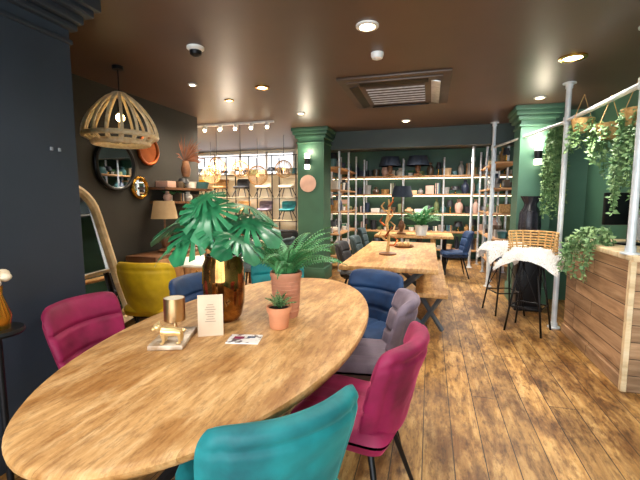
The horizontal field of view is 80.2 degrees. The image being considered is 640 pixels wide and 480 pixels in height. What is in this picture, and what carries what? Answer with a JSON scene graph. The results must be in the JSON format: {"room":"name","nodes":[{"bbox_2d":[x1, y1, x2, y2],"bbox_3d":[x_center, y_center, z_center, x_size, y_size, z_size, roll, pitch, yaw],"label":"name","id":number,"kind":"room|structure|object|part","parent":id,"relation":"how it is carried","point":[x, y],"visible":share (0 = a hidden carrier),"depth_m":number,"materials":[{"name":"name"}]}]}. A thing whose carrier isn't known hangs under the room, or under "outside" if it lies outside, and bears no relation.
{"room":"shop","nodes":[
{"label":"shop","id":0,"kind":"room"},
{"bbox_2d":[0,0,100,475],"bbox_3d":[-2.462,0.004,0.923,1.200,2.700,3.700,2,6,16],"label":"wall pier","id":1,"kind":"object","parent":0,"point":[41,244],"visible":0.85,"depth_m":2.15,"materials":[{"name":"grey paint"}]},
{"bbox_2d":[71,73,198,320],"bbox_3d":[-3.027,-0.133,2.224,0.150,2.700,7.800,2,6,16],"label":"wall","id":2,"kind":"structure","parent":0,"point":[130,227],"depth_m":4.62,"materials":[{"name":"black paint"}]},
{"bbox_2d":[94,142,135,190],"bbox_3d":[-2.303,-0.843,4.294,0.044,0.584,0.584,2,6,16],"label":"round wall mirror","id":3,"kind":"object","parent":2,"relation":"attached to","point":[115,169],"visible":0.78,"depth_m":4.28,"materials":[{"name":"black metal"}]},
{"bbox_2d":[130,176,148,198],"bbox_3d":[-2.206,-0.640,4.653,0.044,0.284,0.284,2,6,16],"label":"round wall mirror","id":4,"kind":"object","parent":2,"relation":"attached to","point":[139,187],"visible":0.98,"depth_m":4.65,"materials":[{"name":"gold metal"}]},
{"bbox_2d":[137,136,159,165],"bbox_3d":[-2.156,-1.125,4.776,0.044,0.384,0.384,2,6,16],"label":"wall plate","id":5,"kind":"object","parent":2,"relation":"attached to","point":[148,156],"visible":0.69,"depth_m":4.80,"materials":[{"name":"orange ceramic"}]},
{"bbox_2d":[149,187,212,203],"bbox_3d":[-1.912,-0.623,5.354,0.240,0.210,1.100,2,6,16],"label":"display shelf","id":6,"kind":"object","parent":2,"relation":"attached to","point":[150,188],"visible":0.64,"depth_m":5.05,"materials":[{"name":"brown wood"}]},
{"bbox_2d":[156,178,211,200],"bbox_3d":[-1.908,-0.710,5.409,0.328,0.312,1.018,2,6,16],"label":"packaged goods","id":7,"kind":"object","parent":6,"relation":"on","point":[169,195],"visible":0.83,"depth_m":5.18,"materials":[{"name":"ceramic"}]},
{"bbox_2d":[176,138,208,176],"bbox_3d":[-1.876,-1.201,5.415,0.203,0.597,0.746,2,6,16],"label":"palm","id":8,"kind":"object","parent":7,"relation":"on","point":[185,168],"visible":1,"depth_m":5.40,"materials":[{"name":"orange plant"}]},
{"bbox_2d":[199,149,297,254],"bbox_3d":[-2.058,-0.946,9.967,3.700,2.700,0.100,2,6,16],"label":"wall display","id":9,"kind":"object","parent":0,"point":[283,225],"visible":0.07,"depth_m":9.69,"materials":[{"name":"beige paint"}]},
{"bbox_2d":[198,151,294,174],"bbox_3d":[-2.037,-1.940,9.755,2.970,0.590,0.055,2,6,16],"label":"window","id":10,"kind":"structure","parent":9,"relation":"attached to","point":[264,161],"depth_m":9.66,"materials":[{"name":"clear glass"}]},
{"bbox_2d":[0,254,639,479],"bbox_3d":[-0.595,1.066,4.208,9.800,0.100,12.700,2,6,16],"label":"floor","id":11,"kind":"structure","parent":0,"point":[489,401],"depth_m":2.68,"materials":[{"name":"brown wood"}]},
{"bbox_2d":[0,322,25,479],"bbox_3d":[-1.488,0.837,1.796,0.210,0.860,0.210,2,6,16],"label":"pedestal stand","id":12,"kind":"object","parent":11,"relation":"on","point":[16,328],"visible":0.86,"depth_m":1.77,"materials":[{"name":"black metal"}]},
{"bbox_2d":[0,269,12,330],"bbox_3d":[-1.494,0.266,1.742,0.139,0.287,0.150,0,6,-3],"label":"flower vase","id":13,"kind":"object","parent":12,"relation":"on","point":[6,314],"visible":1,"depth_m":1.74,"materials":[{"name":"orange glass"}]},
{"bbox_2d":[41,292,124,368],"bbox_3d":[-1.236,0.786,2.248,0.588,0.874,0.519,2,6,14],"label":"dining chair","id":14,"kind":"object","parent":11,"relation":"on","point":[72,326],"visible":0.4,"depth_m":2.24,"materials":[{"name":"fabric"}]},
{"bbox_2d":[79,186,133,322],"bbox_3d":[-2.349,0.237,3.743,0.302,1.647,0.988,2,6,16],"label":"arched floor mirror","id":15,"kind":"object","parent":11,"relation":"on","point":[100,262],"visible":0.3,"depth_m":3.92,"materials":[{"name":"brown wood"}]},
{"bbox_2d":[116,262,175,323],"bbox_3d":[-1.542,0.624,3.603,0.561,0.914,0.588,1,6,7],"label":"dining chair","id":16,"kind":"object","parent":11,"relation":"on","point":[144,286],"visible":0.8,"depth_m":3.35,"materials":[{"name":"yellow fabric"}]},
{"bbox_2d":[125,247,210,320],"bbox_3d":[-1.853,0.516,5.143,0.455,0.800,1.500,2,6,16],"label":"sideboard","id":17,"kind":"object","parent":11,"relation":"on","point":[152,256],"visible":0.12,"depth_m":4.56,"materials":[{"name":"brown wood"}]},
{"bbox_2d":[151,201,177,252],"bbox_3d":[-1.953,-0.171,4.786,0.320,0.640,0.320,2,6,16],"label":"table lamp","id":18,"kind":"object","parent":17,"relation":"on","point":[164,210],"visible":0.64,"depth_m":4.66,"materials":[{"name":"beige fabric"}]},
{"bbox_2d":[1,278,368,479],"bbox_3d":[-0.382,0.842,2.224,1.270,0.760,2.550,2,6,16],"label":"dining table","id":19,"kind":"object","parent":11,"relation":"on","point":[120,409],"visible":0.75,"depth_m":1.41,"materials":[{"name":"brown wood"}]},
{"bbox_2d":[147,295,196,350],"bbox_3d":[-0.724,0.396,1.873,0.160,0.199,0.270,0,6,-4],"label":"candle holder","id":20,"kind":"object","parent":19,"relation":"on","point":[173,305],"visible":0.77,"depth_m":1.88,"materials":[{"name":"stone"}]},
{"bbox_2d":[151,320,185,344],"bbox_3d":[-0.705,0.430,1.776,0.161,0.105,0.062,0,6,-4],"label":"figurine","id":21,"kind":"object","parent":20,"relation":"in","point":[165,331],"visible":1,"depth_m":1.76,"materials":[{"name":"gold metal"}]},
{"bbox_2d":[197,294,223,336],"bbox_3d":[-0.563,0.384,1.958,0.125,0.213,0.067,-1,6,-12],"label":"sign card","id":22,"kind":"object","parent":19,"relation":"on","point":[210,307],"visible":1,"depth_m":1.94,"materials":[{"name":"beige paper"}]},
{"bbox_2d":[150,190,282,322],"bbox_3d":[-0.569,0.087,2.201,0.753,0.746,0.630,2,6,16],"label":"potted plant","id":23,"kind":"object","parent":19,"relation":"on","point":[223,270],"visible":0.99,"depth_m":2.04,"materials":[{"name":"green plant"}]},
{"bbox_2d":[225,334,262,344],"bbox_3d":[-0.374,0.492,1.887,0.160,0.008,0.115,0,6,4],"label":"magazine","id":24,"kind":"object","parent":19,"relation":"on","point":[234,338],"visible":1,"depth_m":1.87,"materials":[{"name":"white paper"}]},
{"bbox_2d":[264,290,295,329],"bbox_3d":[-0.218,0.373,2.066,0.151,0.207,0.163,-3,7,-29],"label":"potted succulent","id":25,"kind":"object","parent":19,"relation":"on","point":[278,311],"visible":1,"depth_m":2.02,"materials":[{"name":"ceramic"}]},
{"bbox_2d":[240,226,347,318],"bbox_3d":[-0.180,0.183,2.248,0.679,0.546,0.690,-2,6,-17],"label":"potted fern","id":26,"kind":"object","parent":19,"relation":"on","point":[285,273],"visible":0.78,"depth_m":2.19,"materials":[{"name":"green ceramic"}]},
{"bbox_2d":[168,272,202,302],"bbox_3d":[-0.815,0.716,2.915,0.589,0.874,0.519,2,6,19],"label":"dining chair","id":27,"kind":"object","parent":11,"relation":"on","point":[189,286],"visible":0.18,"depth_m":2.91,"materials":[{"name":"blue fabric"}]},
{"bbox_2d":[179,255,242,267],"bbox_3d":[-1.288,0.607,4.466,0.840,0.760,0.840,2,6,16],"label":"round table","id":28,"kind":"object","parent":11,"relation":"on","point":[198,262],"visible":0.05,"depth_m":4.22,"materials":[{"name":"white plastic"}]},
{"bbox_2d":[231,241,258,284],"bbox_3d":[-1.062,0.416,5.777,0.519,0.874,0.589,2,6,16],"label":"dining chair","id":29,"kind":"object","parent":11,"relation":"on","point":[247,266],"visible":0.05,"depth_m":5.58,"materials":[{"name":"black metal"}]},
{"bbox_2d":[199,154,297,230],"bbox_3d":[-1.936,-0.797,9.503,3.050,2.500,0.470,2,6,16],"label":"display rack","id":30,"kind":"object","parent":11,"relation":"on","point":[295,173],"visible":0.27,"depth_m":9.15,"materials":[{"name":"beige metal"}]},
{"bbox_2d":[211,179,229,196],"bbox_3d":[-2.511,-1.310,9.618,0.393,0.461,0.365,2,6,16],"label":"chair","id":31,"kind":"object","parent":30,"relation":"on","point":[221,184],"visible":0.85,"depth_m":9.66,"materials":[{"name":"beige metal"}]},
{"bbox_2d":[232,179,250,196],"bbox_3d":[-1.935,-1.293,9.453,0.393,0.461,0.366,2,6,16],"label":"chair","id":32,"kind":"object","parent":30,"relation":"on","point":[241,183],"visible":0.9,"depth_m":9.51,"materials":[{"name":"grey fabric"}]},
{"bbox_2d":[234,201,250,214],"bbox_3d":[-1.935,-0.746,9.511,0.393,0.461,0.366,2,6,16],"label":"chair","id":33,"kind":"object","parent":30,"relation":"on","point":[239,202],"visible":0.34,"depth_m":9.60,"materials":[{"name":"fabric"}]},
{"bbox_2d":[199,166,296,238],"bbox_3d":[-1.942,-0.883,9.471,3.070,1.939,0.346,2,6,16],"label":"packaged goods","id":34,"kind":"object","parent":30,"relation":"on","point":[269,168],"visible":0.14,"depth_m":9.18,"materials":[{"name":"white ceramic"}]},
{"bbox_2d":[254,179,273,196],"bbox_3d":[-1.358,-1.276,9.288,0.393,0.461,0.366,2,6,16],"label":"chair","id":35,"kind":"object","parent":30,"relation":"on","point":[267,185],"visible":0.77,"depth_m":9.30,"materials":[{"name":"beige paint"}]},
{"bbox_2d":[257,201,273,219],"bbox_3d":[-1.358,-0.729,9.346,0.393,0.461,0.366,2,6,16],"label":"chair","id":36,"kind":"object","parent":30,"relation":"on","point":[266,206],"visible":0.94,"depth_m":9.40,"materials":[{"name":"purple fabric"}]},
{"bbox_2d":[277,178,295,196],"bbox_3d":[-0.782,-1.258,9.123,0.393,0.461,0.366,2,6,16],"label":"chair","id":37,"kind":"object","parent":30,"relation":"on","point":[286,182],"visible":0.96,"depth_m":9.18,"materials":[{"name":"beige paint"}]},
{"bbox_2d":[278,201,295,220],"bbox_3d":[-0.782,-0.711,9.180,0.393,0.461,0.366,2,6,16],"label":"chair","id":38,"kind":"object","parent":30,"relation":"on","point":[289,206],"visible":1,"depth_m":9.22,"materials":[{"name":"teal fabric"}]},
{"bbox_2d":[175,384,357,479],"bbox_3d":[-0.188,0.885,1.307,0.530,0.874,0.589,-4,7,-32],"label":"dining chair","id":39,"kind":"object","parent":11,"relation":"on","point":[311,443],"visible":1,"depth_m":1.01,"materials":[{"name":"teal fabric"}]},
{"bbox_2d":[251,261,303,283],"bbox_3d":[-0.405,0.643,3.617,0.519,0.874,0.589,0,6,-5],"label":"dining chair","id":40,"kind":"object","parent":11,"relation":"on","point":[259,273],"visible":0.09,"depth_m":3.72,"materials":[{"name":"teal fabric"}]},
{"bbox_2d":[277,236,294,252],"bbox_3d":[-0.694,0.382,6.101,0.589,0.874,0.519,2,6,16],"label":"dining chair","id":41,"kind":"object","parent":11,"relation":"on","point":[288,241],"visible":0.21,"depth_m":5.86,"materials":[{"name":"fabric"}]},
{"bbox_2d":[277,230,297,250],"bbox_3d":[-0.639,0.206,7.778,0.519,0.874,0.590,2,6,16],"label":"dining chair","id":42,"kind":"object","parent":11,"relation":"on","point":[284,233],"visible":0.2,"depth_m":7.47,"materials":[{"name":"grey fabric"}]},
{"bbox_2d":[291,126,335,278],"bbox_3d":[-0.098,-0.631,6.963,0.660,2.700,0.660,2,6,16],"label":"column","id":43,"kind":"structure","parent":11,"relation":"on","point":[314,207],"depth_m":6.73,"materials":[{"name":"green paint"}]},
{"bbox_2d":[304,153,309,168],"bbox_3d":[-0.219,-1.368,6.608,0.096,0.260,0.118,2,6,16],"label":"wall sconce","id":44,"kind":"object","parent":43,"relation":"attached to","point":[307,155],"visible":1,"depth_m":6.56,"materials":[{"name":"black metal"}]},
{"bbox_2d":[300,175,315,191],"bbox_3d":[-0.213,-0.992,6.670,0.300,0.300,0.030,2,6,16],"label":"wall plaque","id":45,"kind":"object","parent":43,"relation":"attached to","point":[307,182],"depth_m":6.66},
{"bbox_2d":[330,151,356,270],"bbox_3d":[0.452,-0.701,8.585,0.470,2.500,1.900,2,6,16],"label":"shelving unit","id":46,"kind":"object","parent":11,"relation":"on","point":[336,169],"visible":0.48,"depth_m":8.49,"materials":[{"name":"metal"}]},
{"bbox_2d":[330,153,351,254],"bbox_3d":[0.468,-0.822,8.604,0.333,2.105,1.784,2,6,16],"label":"packaged goods","id":47,"kind":"object","parent":46,"relation":"on","point":[334,158],"visible":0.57,"depth_m":8.15,"materials":[{"name":"gold metal"}]},
{"bbox_2d":[334,240,352,283],"bbox_3d":[0.494,0.461,5.347,0.590,0.874,0.519,2,6,16],"label":"dining chair","id":48,"kind":"object","parent":11,"relation":"on","point":[343,252],"visible":0.53,"depth_m":5.21,"materials":[{"name":"grey fabric"}]},
{"bbox_2d":[349,235,362,254],"bbox_3d":[0.762,0.371,6.201,0.589,0.874,0.519,2,6,16],"label":"dining chair","id":49,"kind":"object","parent":11,"relation":"on","point":[355,241],"visible":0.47,"depth_m":6.12,"materials":[{"name":"fabric"}]},
{"bbox_2d":[290,321,429,479],"bbox_3d":[0.201,0.833,1.806,0.590,0.874,0.519,3,7,28],"label":"dining chair","id":50,"kind":"object","parent":11,"relation":"on","point":[383,402],"visible":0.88,"depth_m":1.57,"materials":[{"name":"fabric"}]},
{"bbox_2d":[357,227,368,247],"bbox_3d":[1.068,0.185,7.977,0.590,0.874,0.519,2,6,16],"label":"dining chair","id":51,"kind":"object","parent":11,"relation":"on","point":[361,231],"visible":0.5,"depth_m":7.92,"materials":[{"name":"fabric"}]},
{"bbox_2d":[348,269,403,338],"bbox_3d":[0.344,0.706,3.016,0.519,0.874,0.590,5,8,41],"label":"dining chair","id":52,"kind":"object","parent":11,"relation":"on","point":[378,288],"visible":0.48,"depth_m":3.08,"materials":[{"name":"blue fabric"}]},
{"bbox_2d":[334,288,419,444],"bbox_3d":[0.326,0.767,2.431,0.590,0.874,0.519,1,6,10],"label":"dining chair","id":53,"kind":"object","parent":11,"relation":"on","point":[361,363],"visible":0.56,"depth_m":2.25,"materials":[{"name":"grey fabric"}]},
{"bbox_2d":[338,241,437,327],"bbox_3d":[1.032,0.543,5.147,1.020,0.776,2.500,2,6,16],"label":"dining table","id":54,"kind":"object","parent":11,"relation":"on","point":[418,260],"visible":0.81,"depth_m":4.36,"materials":[{"name":"brown wood"}]},
{"bbox_2d":[379,197,397,255],"bbox_3d":[0.861,-0.177,4.798,0.246,0.730,0.237,2,6,16],"label":"wooden sculpture","id":55,"kind":"object","parent":54,"relation":"on","point":[387,253],"visible":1,"depth_m":4.80,"materials":[{"name":"brown wood"}]},
{"bbox_2d":[394,242,413,247],"bbox_3d":[1.232,0.066,5.614,0.300,0.075,0.300,2,6,16],"label":"decorative tray","id":56,"kind":"object","parent":54,"relation":"on","point":[405,244],"visible":0.99,"depth_m":5.55,"materials":[{"name":"brown wood"}]},
{"bbox_2d":[374,231,453,274],"bbox_3d":[1.927,0.253,7.840,1.500,0.760,0.900,2,6,16],"label":"dining table","id":57,"kind":"object","parent":11,"relation":"on","point":[444,236],"visible":0.72,"depth_m":7.45,"materials":[{"name":"brown wood"}]},
{"bbox_2d":[391,186,412,233],"bbox_3d":[1.673,-0.610,7.770,0.440,0.970,0.440,2,6,16],"label":"table lamp","id":58,"kind":"object","parent":57,"relation":"on","point":[398,191],"visible":1,"depth_m":7.61,"materials":[{"name":"brown wood"}]},
{"bbox_2d":[399,206,444,235],"bbox_3d":[2.031,-0.383,7.426,0.937,0.591,0.880,2,6,16],"label":"potted fern","id":59,"kind":"object","parent":57,"relation":"on","point":[420,219],"visible":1,"depth_m":7.36,"materials":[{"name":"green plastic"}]},
{"bbox_2d":[333,156,511,261],"bbox_3d":[2.505,-0.760,9.386,4.800,2.450,0.420,2,6,16],"label":"shelving unit","id":60,"kind":"object","parent":11,"relation":"on","point":[403,176],"depth_m":9.30,"materials":[{"name":"metal"}]},
{"bbox_2d":[379,156,400,175],"bbox_3d":[1.690,-1.777,9.160,0.540,0.440,0.540,2,6,16],"label":"table lamp","id":61,"kind":"object","parent":60,"relation":"on","point":[389,162],"visible":1,"depth_m":8.97,"materials":[{"name":"black fabric"}]},
{"bbox_2d":[406,155,429,174],"bbox_3d":[2.315,-1.758,8.981,0.540,0.440,0.540,2,6,16],"label":"table lamp","id":62,"kind":"object","parent":60,"relation":"on","point":[416,161],"visible":1,"depth_m":8.80,"materials":[{"name":"black fabric"}]},
{"bbox_3d":[2.549,-0.870,9.530,4.600,1.352,0.020,2,6,16],"label":"shelf light strip","id":63,"kind":"part","parent":60,"relation":"part of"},
{"bbox_2d":[333,161,512,249],"bbox_3d":[2.518,-0.860,9.354,4.753,2.120,0.406,2,6,16],"label":"packaged goods","id":64,"kind":"object","parent":60,"relation":"on","point":[465,188],"visible":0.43,"depth_m":9.18,"materials":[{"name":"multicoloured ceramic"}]},
{"bbox_2d":[415,261,447,331],"bbox_3d":[1.492,0.688,5.134,0.340,0.466,2.300,2,6,16],"label":"bench","id":65,"kind":"object","parent":11,"relation":"on","point":[427,285],"visible":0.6,"depth_m":4.23,"materials":[{"name":"brown wood"}]},
{"bbox_2d":[440,231,474,278],"bbox_3d":[2.594,0.266,7.205,0.589,0.874,0.519,1,6,10],"label":"dining chair","id":66,"kind":"object","parent":11,"relation":"on","point":[462,252],"visible":1,"depth_m":7.03,"materials":[{"name":"blue fabric"}]},
{"bbox_2d":[466,146,474,267],"bbox_3d":[3.226,-0.749,8.090,0.130,2.700,0.130,2,6,16],"label":"post","id":67,"kind":"object","parent":11,"relation":"on","point":[473,147],"visible":0.67,"depth_m":8.06,"materials":[{"name":"metal"}]},
{"bbox_2d":[483,122,498,286],"bbox_3d":[2.829,-0.560,6.289,0.130,2.700,0.130,2,6,16],"label":"post","id":68,"kind":"object","parent":11,"relation":"on","point":[494,124],"visible":0.88,"depth_m":6.25,"materials":[{"name":"metal"}]},
{"bbox_2d":[475,146,512,281],"bbox_3d":[3.486,-0.593,7.561,0.470,2.500,2.000,2,6,16],"label":"shelving unit","id":69,"kind":"object","parent":11,"relation":"on","point":[499,165],"visible":0.5,"depth_m":7.53,"materials":[{"name":"metal"}]},
{"bbox_2d":[480,147,510,261],"bbox_3d":[3.499,-0.696,7.587,0.364,2.067,1.890,2,6,15],"label":"packaged goods","id":70,"kind":"object","parent":69,"relation":"on","point":[499,182],"visible":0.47,"depth_m":6.84,"materials":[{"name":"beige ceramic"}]},
{"bbox_2d":[477,240,526,315],"bbox_3d":[2.383,0.472,4.907,0.667,0.940,0.616,0,6,-1],"label":"bar stool","id":71,"kind":"object","parent":11,"relation":"on","point":[496,249],"visible":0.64,"depth_m":4.78,"materials":[{"name":"black metal"}]},
{"bbox_2d":[511,240,543,311],"bbox_3d":[2.765,0.471,5.087,0.330,0.900,0.330,2,6,16],"label":"plinth","id":72,"kind":"object","parent":11,"relation":"on","point":[530,267],"visible":0.35,"depth_m":4.96,"materials":[{"name":"black metal"}]},
{"bbox_2d":[518,196,541,240],"bbox_3d":[2.765,-0.275,5.009,0.274,0.600,0.274,-5,8,-37],"label":"urn","id":73,"kind":"object","parent":72,"relation":"on","point":[529,218],"visible":0.66,"depth_m":4.92,"materials":[{"name":"ceramic"}]},
{"bbox_2d":[493,230,564,338],"bbox_3d":[2.324,0.459,4.215,0.690,1.109,0.635,6,8,44],"label":"bar stool","id":74,"kind":"object","parent":11,"relation":"on","point":[548,258],"visible":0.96,"depth_m":4.18,"materials":[{"name":"black metal"}]},
{"bbox_2d":[547,81,576,328],"bbox_3d":[2.674,-0.342,4.212,0.130,2.700,0.130,2,6,16],"label":"post","id":75,"kind":"object","parent":11,"relation":"on","point":[568,85],"visible":0.92,"depth_m":4.17,"materials":[{"name":"metal"}]},
{"bbox_2d":[566,83,637,122],"bbox_3d":[2.477,-1.196,3.253,0.044,0.044,1.833,1,6,13],"label":"hanging rail","id":76,"kind":"object","parent":75,"relation":"attached to","point":[634,87],"visible":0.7,"depth_m":3.27,"materials":[{"name":"metal"}]},
{"bbox_2d":[563,94,601,153],"bbox_3d":[2.673,-1.170,3.833,0.335,0.576,0.356,2,6,16],"label":"hanging plant","id":77,"kind":"object","parent":76,"relation":"hanging from","point":[580,125],"visible":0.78,"depth_m":3.78,"materials":[{"name":"plant"}]},
{"bbox_2d":[583,95,632,179],"bbox_3d":[2.523,-0.888,3.308,0.377,0.727,0.334,2,6,16],"label":"hanging plant","id":78,"kind":"object","parent":76,"relation":"hanging from","point":[604,131],"visible":0.71,"depth_m":3.29,"materials":[{"name":"plant"}]},
{"bbox_2d":[605,76,639,215],"bbox_3d":[2.484,-0.716,3.003,0.356,1.104,0.334,2,6,16],"label":"hanging plant","id":79,"kind":"object","parent":76,"relation":"hanging from","point":[628,117],"visible":0.83,"depth_m":3.01,"materials":[{"name":"plant"}]},
{"bbox_2d":[561,238,639,393],"bbox_3d":[2.792,0.574,3.437,0.635,1.040,1.460,2,6,16],"label":"counter","id":80,"kind":"object","parent":11,"relation":"on","point":[602,313],"depth_m":3.17,"materials":[{"name":"brown wood"}]},
{"bbox_2d":[556,226,616,282],"bbox_3d":[2.487,0.143,3.538,0.474,0.557,0.392,0,6,4],"label":"trailing ivy","id":81,"kind":"object","parent":80,"relation":"on","point":[581,237],"visible":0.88,"depth_m":3.54,"materials":[{"name":"green plant"}]},
{"bbox_2d":[602,192,639,244],"bbox_3d":[2.876,-0.199,3.511,0.500,0.478,0.180,0,6,-4],"label":"computer monitor","id":82,"kind":"object","parent":80,"relation":"on","point":[623,205],"visible":0.52,"depth_m":3.51,"materials":[{"name":"black metal"}]},
{"bbox_2d":[619,26,639,254],"bbox_3d":[2.369,-0.718,2.817,0.130,1.660,0.130,2,6,16],"label":"post","id":83,"kind":"object","parent":80,"relation":"on","point":[630,248],"visible":1,"depth_m":2.84,"materials":[{"name":"metal"}]},
{"bbox_2d":[636,210,639,240],"bbox_3d":[2.752,-0.078,3.107,0.300,0.326,0.150,4,7,36],"label":"screen","id":84,"kind":"object","parent":80,"relation":"on","point":[638,224],"visible":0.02,"depth_m":3.14,"materials":[{"name":"grey stone"}]},
{"bbox_2d":[69,0,639,152],"bbox_3d":[-0.595,-1.718,3.916,9.800,0.100,12.700,2,6,16],"label":"ceiling","id":85,"kind":"structure","parent":0,"point":[502,55],"depth_m":3.33,"materials":[{"name":"paint"}]},
{"bbox_2d":[80,65,158,148],"bbox_3d":[-1.904,-1.268,3.610,0.674,0.733,0.674,2,6,16],"label":"pendant lamp","id":86,"kind":"object","parent":85,"relation":"hanging from","point":[109,99],"visible":1,"depth_m":3.51,"materials":[{"name":"beige wicker"}]},
{"bbox_2d":[186,44,203,57],"bbox_3d":[-1.024,-1.546,3.127,0.140,0.078,0.140,2,6,16],"label":"security camera","id":87,"kind":"object","parent":85,"relation":"attached to","point":[195,50],"depth_m":3.09,"materials":[{"name":"plastic"}]},
{"bbox_2d":[201,144,220,183],"bbox_3d":[-2.371,-1.670,8.255,0.408,0.904,0.408,2,6,16],"label":"pendant lamp","id":88,"kind":"object","parent":85,"relation":"hanging from","point":[203,172],"visible":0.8,"depth_m":8.22,"materials":[{"name":"wicker"}]},
{"bbox_2d":[208,141,225,174],"bbox_3d":[-1.777,-1.528,6.528,0.308,0.824,0.308,2,6,16],"label":"pendant lamp","id":89,"kind":"object","parent":85,"relation":"hanging from","point":[218,159],"visible":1,"depth_m":6.52,"materials":[{"name":"gold metal"}]},
{"bbox_2d":[197,120,273,131],"bbox_3d":[-1.501,-1.837,6.188,1.600,0.128,0.091,2,6,16],"label":"track light","id":90,"kind":"object","parent":85,"relation":"attached to","point":[251,124],"visible":0.88,"depth_m":6.13,"materials":[{"name":"white plastic"}]},
{"bbox_2d":[232,125,248,177],"bbox_3d":[-1.345,-1.490,6.407,0.288,0.874,0.288,2,6,16],"label":"pendant lamp","id":91,"kind":"object","parent":85,"relation":"hanging from","point":[236,162],"visible":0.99,"depth_m":6.40,"materials":[{"name":"metal"}]},
{"bbox_2d":[248,153,267,185],"bbox_3d":[-1.273,-1.590,7.736,0.408,0.954,0.408,2,6,16],"label":"pendant lamp","id":92,"kind":"object","parent":85,"relation":"hanging from","point":[261,167],"visible":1,"depth_m":7.71,"materials":[{"name":"wicker"}]},
{"bbox_2d":[255,85,269,89],"bbox_3d":[-0.642,-1.693,4.225,0.165,0.016,0.165,2,6,16],"label":"recessed light","id":93,"kind":"object","parent":85,"relation":"in","point":[259,87],"depth_m":4.22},
{"bbox_2d":[275,135,292,177],"bbox_3d":[-0.704,-1.616,7.359,0.348,0.824,0.348,2,6,16],"label":"pendant lamp","id":94,"kind":"object","parent":85,"relation":"hanging from","point":[279,162],"visible":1,"depth_m":7.34,"materials":[{"name":"metal"}]},
{"bbox_2d":[356,20,378,31],"bbox_3d":[0.340,-1.536,2.733,0.165,0.016,0.165,2,6,16],"label":"recessed light","id":95,"kind":"object","parent":85,"relation":"in","point":[365,25],"depth_m":2.72,"materials":[{"name":"white plastic"}]},
{"bbox_2d":[371,51,383,60],"bbox_3d":[0.490,-1.571,3.251,0.110,0.055,0.110,2,6,16],"label":"smoke detector","id":96,"kind":"object","parent":85,"relation":"attached to","point":[375,55],"visible":1,"depth_m":3.22,"materials":[{"name":"white plastic"}]},
{"bbox_2d":[336,68,452,108],"bbox_3d":[0.892,-1.686,4.388,1.140,0.062,1.300,2,6,16],"label":"air conditioning unit","id":97,"kind":"object","parent":85,"relation":"attached to","point":[427,87],"visible":1,"depth_m":4.13,"materials":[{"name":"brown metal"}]},
{"bbox_2d":[331,123,514,150],"bbox_3d":[1.627,-1.806,6.758,3.900,0.320,0.220,2,6,16],"label":"beam","id":98,"kind":"structure","parent":85,"relation":"attached to","point":[465,135],"depth_m":6.61,"materials":[{"name":"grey paint"}]},
{"bbox_2d":[533,96,545,99],"bbox_3d":[2.683,-1.736,4.639,0.135,0.016,0.135,2,6,16],"label":"recessed light","id":99,"kind":"object","parent":85,"relation":"in","point":[537,97],"depth_m":4.63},
{"bbox_2d":[558,52,587,62],"bbox_3d":[2.224,-1.600,3.342,0.225,0.016,0.225,2,6,16],"label":"recessed light","id":100,"kind":"object","parent":85,"relation":"in","point":[573,57],"depth_m":3.33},
{"bbox_2d":[333,147,513,258],"bbox_3d":[2.927,-0.905,9.573,6.100,2.700,0.100,2,6,16],"label":"wall","id":101,"kind":"structure","parent":0,"point":[453,158],"depth_m":9.59,"materials":[{"name":"green paint"}]},
{"bbox_2d":[493,121,562,147],"bbox_3d":[2.756,-1.397,5.166,0.465,0.036,2.027,2,6,16],"label":"hanging rail","id":102,"kind":"object","parent":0,"point":[560,123],"depth_m":4.83,"materials":[{"name":"white metal"}]},
{"bbox_2d":[538,125,569,219],"bbox_3d":[2.825,-0.813,4.592,0.324,1.143,0.352,-6,8,-44],"label":"hanging plant","id":103,"kind":"object","parent":102,"relation":"hanging from","point":[553,148],"visible":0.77,"depth_m":4.55,"materials":[{"name":"green plant"}]},
{"bbox_2d":[504,102,564,303],"bbox_3d":[2.965,-0.464,5.376,0.590,2.700,0.590,2,6,16],"label":"column","id":104,"kind":"structure","parent":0,"point":[526,119],"depth_m":5.15,"materials":[{"name":"green paint"}]},
{"bbox_2d":[534,144,542,164],"bbox_3d":[2.897,-1.134,5.049,0.096,0.260,0.118,2,6,16],"label":"wall sconce","id":105,"kind":"object","parent":104,"relation":"attached to","point":[538,151],"visible":0.98,"depth_m":5.00,"materials":[{"name":"black metal"}]},
{"bbox_2d":[546,109,591,299],"bbox_3d":[3.556,-0.473,5.460,0.600,2.700,0.100,2,6,16],"label":"wall","id":106,"kind":"structure","parent":0,"point":[576,178],"depth_m":5.38,"materials":[{"name":"green paint"}]},
{"bbox_2d":[584,90,638,238],"bbox_3d":[2.578,-0.024,1.186,0.100,2.700,8.900,2,6,16],"label":"wall","id":107,"kind":"structure","parent":0,"point":[596,187],"depth_m":4.85,"materials":[{"name":"green paint"}]}
]}

